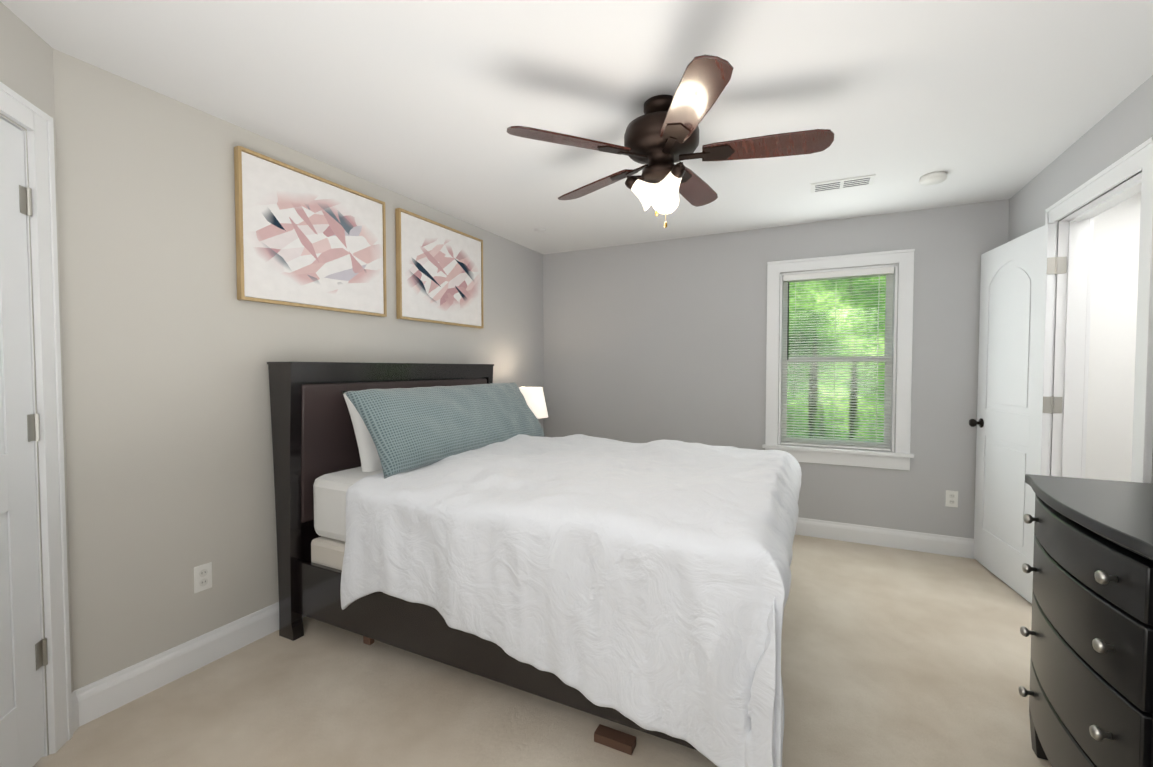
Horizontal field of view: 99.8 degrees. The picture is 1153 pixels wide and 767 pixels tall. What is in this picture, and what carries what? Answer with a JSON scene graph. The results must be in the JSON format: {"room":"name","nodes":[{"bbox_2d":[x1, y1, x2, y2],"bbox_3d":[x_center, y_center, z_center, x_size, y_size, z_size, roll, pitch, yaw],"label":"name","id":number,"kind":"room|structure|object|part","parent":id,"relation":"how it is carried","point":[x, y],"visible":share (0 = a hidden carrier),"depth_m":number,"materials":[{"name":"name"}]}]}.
{"room":"bedroom","nodes":[
{"label":"bedroom","id":0,"kind":"room"},
{"bbox_2d":[0,2,78,766],"bbox_3d":[-1.650,0.062,1.063,0.208,2.440,1.814,-1,2,-19],"label":"door","id":1,"kind":"structure","parent":0,"point":[39,713],"depth_m":1.59,"materials":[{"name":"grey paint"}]},
{"bbox_3d":[-1.684,0.229,1.226,0.591,2.075,0.591,1,2,26],"label":"trim door","id":2,"kind":"part","parent":1,"relation":"part of","materials":[{"name":"white wood"}]},
{"bbox_2d":[53,49,543,689],"bbox_3d":[-1.164,-0.006,3.257,0.128,2.440,3.813,1,2,26],"label":"wall","id":3,"kind":"structure","parent":0,"point":[171,345],"depth_m":2.05,"materials":[{"name":"paint"}]},
{"bbox_2d":[74,602,305,726],"bbox_3d":[-1.078,1.145,3.323,0.015,0.135,3.443,1,2,26],"label":"baseboard","id":4,"kind":"structure","parent":3,"relation":"attached to","point":[105,695],"depth_m":2.04,"materials":[{"name":"white"}]},
{"bbox_2d":[194,562,211,592],"bbox_3d":[-1.653,0.859,2.149,0.005,0.115,0.070,1,2,26],"label":"electrical outlet","id":5,"kind":"object","parent":3,"relation":"attached to","point":[198,579],"visible":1,"depth_m":2.14,"materials":[{"name":"white plastic"}]},
{"bbox_2d":[234,146,386,316],"bbox_3d":[-1.377,-0.751,2.621,0.035,0.703,0.850,1,2,26],"label":"picture","id":6,"kind":"object","parent":3,"relation":"attached to","point":[304,239],"visible":0.98,"depth_m":2.53,"materials":[{"name":"white paper"}]},
{"bbox_2d":[395,208,483,328],"bbox_3d":[-0.950,-0.778,3.492,0.035,0.703,0.870,1,2,26],"label":"picture","id":7,"kind":"object","parent":3,"relation":"attached to","point":[439,273],"visible":1,"depth_m":3.41,"materials":[{"name":"white paper"}]},
{"bbox_2d":[33,534,1051,766],"bbox_3d":[0.770,1.318,1.866,5.460,0.120,5.283,1,2,26],"label":"floor","id":8,"kind":"structure","parent":0,"point":[893,657],"depth_m":1.92,"materials":[{"name":"beige carpet"}]},
{"bbox_2d":[267,362,801,766],"bbox_3d":[-0.104,0.561,2.594,2.347,1.347,1.763,1,2,26],"label":"bed","id":9,"kind":"object","parent":8,"relation":"on","point":[470,518],"visible":1,"depth_m":1.82,"materials":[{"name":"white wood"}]},
{"bbox_3d":[-0.069,0.594,2.591,2.025,0.308,1.486,1,2,26],"label":"mattress","id":10,"kind":"part","parent":9,"relation":"part of","materials":[{"name":"white fabric"}]},
{"bbox_2d":[342,391,381,471],"bbox_3d":[-0.957,0.255,2.759,0.220,0.447,0.699,1,2,26],"label":"pillow","id":11,"kind":"object","parent":9,"relation":"on","point":[369,457],"depth_m":2.47,"materials":[{"name":"white fabric"}]},
{"bbox_3d":[-1.072,0.547,3.075,0.185,1.347,1.618,1,2,26],"label":"headboard","id":12,"kind":"part","parent":9,"relation":"part of","materials":[{"name":"brown wood"}]},
{"bbox_3d":[-0.068,1.040,2.604,2.129,0.391,1.560,1,2,26],"label":"frame","id":13,"kind":"part","parent":9,"relation":"part of","materials":[{"name":"brown wood"}]},
{"bbox_2d":[1018,474,1152,766],"bbox_3d":[1.385,0.813,0.905,0.525,0.950,1.570,1,2,26],"label":"dresser","id":14,"kind":"object","parent":8,"relation":"on","point":[1090,693],"visible":1,"depth_m":1.23,"materials":[{"name":"black wood"}]},
{"bbox_3d":[-0.393,0.878,4.128,0.470,0.620,0.530,1,2,26],"label":"nightstand","id":15,"kind":"object","parent":8,"relation":"on","visible":0},
{"bbox_2d":[519,387,547,418],"bbox_3d":[-0.389,0.299,4.108,0.300,0.533,0.300,1,2,26],"label":"table lamp","id":16,"kind":"object","parent":15,"relation":"on","point":[534,399],"visible":0.33,"depth_m":4.00,"materials":[{"name":"white fabric"}]},
{"bbox_2d":[0,0,1152,254],"bbox_3d":[0.770,-1.241,1.787,5.460,0.120,5.283,1,2,26],"label":"ceiling","id":17,"kind":"structure","parent":0,"point":[426,102],"depth_m":1.94,"materials":[{"name":"white paint"}]},
{"bbox_2d":[507,55,833,227],"bbox_3d":[0.395,-0.922,2.102,1.279,0.534,1.262,1,2,26],"label":"ceiling fan","id":18,"kind":"object","parent":17,"relation":"hanging from","point":[661,136],"visible":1,"depth_m":1.97,"materials":[{"name":"brown wood"}]},
{"bbox_3d":[0.362,-1.027,2.073,0.316,0.324,0.316,1,2,26],"label":"motor","id":19,"kind":"part","parent":18,"relation":"part of","materials":[{"name":"brown metal"}]},
{"bbox_2d":[811,174,875,192],"bbox_3d":[1.615,-1.214,2.957,0.340,0.007,0.160,1,2,26],"label":"ceiling vent","id":20,"kind":"object","parent":17,"relation":"in","point":[842,182],"visible":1,"depth_m":2.94,"materials":[{"name":"white metal"}]},
{"bbox_2d":[815,178,869,191],"bbox_3d":[1.615,-1.210,2.957,0.290,0.001,0.110,1,2,26],"label":"ceiling air vent slots","id":21,"kind":"object","parent":20,"relation":"attached to","point":[843,185],"visible":1,"depth_m":2.95,"materials":[{"name":"grey metal"}]},
{"bbox_2d":[919,171,947,185],"bbox_3d":[2.086,-1.195,2.839,0.132,0.036,0.132,1,2,26],"label":"smoke detector","id":22,"kind":"object","parent":17,"relation":"attached to","point":[933,178],"visible":1,"depth_m":2.80,"materials":[{"name":"white plastic"}]},
{"bbox_2d":[543,192,1140,538],"bbox_3d":[1.758,-0.025,3.878,4.830,2.440,0.128,1,2,26],"label":"wall","id":23,"kind":"structure","parent":0,"point":[646,342],"depth_m":3.81,"materials":[{"name":"grey paint"}]},
{"bbox_2d":[762,249,914,469],"bbox_3d":[1.989,-0.174,3.740,1.016,1.587,0.167,1,2,26],"label":"window","id":24,"kind":"structure","parent":23,"relation":"in","point":[776,429],"depth_m":3.69,"materials":[{"name":"white wood"}]},
{"bbox_3d":[2.010,-0.190,3.782,0.670,1.249,0.033,1,2,26],"label":"glass","id":25,"kind":"part","parent":24,"relation":"part of","materials":[{"name":"clear glass"}]},
{"bbox_3d":[2.010,-0.190,3.781,0.754,1.337,0.060,1,2,26],"label":"sash","id":26,"kind":"part","parent":24,"relation":"part of","materials":[{"name":"white plastic"}]},
{"bbox_2d":[795,517,974,558],"bbox_3d":[1.272,1.122,4.080,3.570,0.135,0.015,1,2,26],"label":"baseboard","id":27,"kind":"structure","parent":23,"relation":"attached to","point":[921,542],"depth_m":3.57,"materials":[{"name":"white"}]},
{"bbox_2d":[945,490,957,507],"bbox_3d":[2.635,0.810,3.409,0.070,0.115,0.005,1,2,26],"label":"outlet","id":28,"kind":"object","parent":23,"relation":"attached to","point":[951,496],"depth_m":3.41,"materials":[{"name":"white plastic"}]},
{"bbox_2d":[969,75,1152,482],"bbox_3d":[1.875,0.055,1.286,0.350,2.440,4.683,1,2,26],"label":"wall","id":29,"kind":"structure","parent":0,"point":[1109,154],"depth_m":2.32,"materials":[{"name":"grey paint"}]},
{"bbox_3d":[2.730,0.265,3.245,0.170,0.062,0.074,1,2,26],"label":"knob","id":30,"kind":"part","parent":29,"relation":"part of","materials":[{"name":"black metal"}]},
{"bbox_2d":[973,223,1066,603],"bbox_3d":[2.657,0.176,2.944,0.082,2.075,0.755,1,2,18],"label":"door","id":31,"kind":"structure","parent":29,"relation":"attached to","point":[1015,345],"depth_m":2.88,"materials":[{"name":"white wood"}]},
{"bbox_3d":[2.543,0.125,2.595,0.081,1.592,0.013,1,2,26],"label":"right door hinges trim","id":32,"kind":"part","parent":31,"relation":"part of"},
{"bbox_3d":[2.435,0.153,2.228,0.168,2.187,0.958,1,2,26],"label":"casing","id":33,"kind":"part","parent":29,"relation":"part of","materials":[{"name":"white wood"}]},
{"bbox_2d":[1061,179,1141,476],"bbox_3d":[2.433,0.201,2.231,0.035,2.090,0.764,1,2,26],"label":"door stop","id":34,"kind":"object","parent":29,"relation":"attached to","point":[1073,232],"visible":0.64,"depth_m":2.55,"materials":[{"name":"white wood"}]},
{"label":"outside","id":35,"kind":"structure","parent":0,"visible":0},
{"bbox_2d":[787,276,885,441],"bbox_3d":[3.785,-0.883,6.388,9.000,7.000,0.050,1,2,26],"label":"foliage","id":36,"kind":"object","parent":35,"point":[864,295],"depth_m":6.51,"materials":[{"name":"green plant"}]}
]}

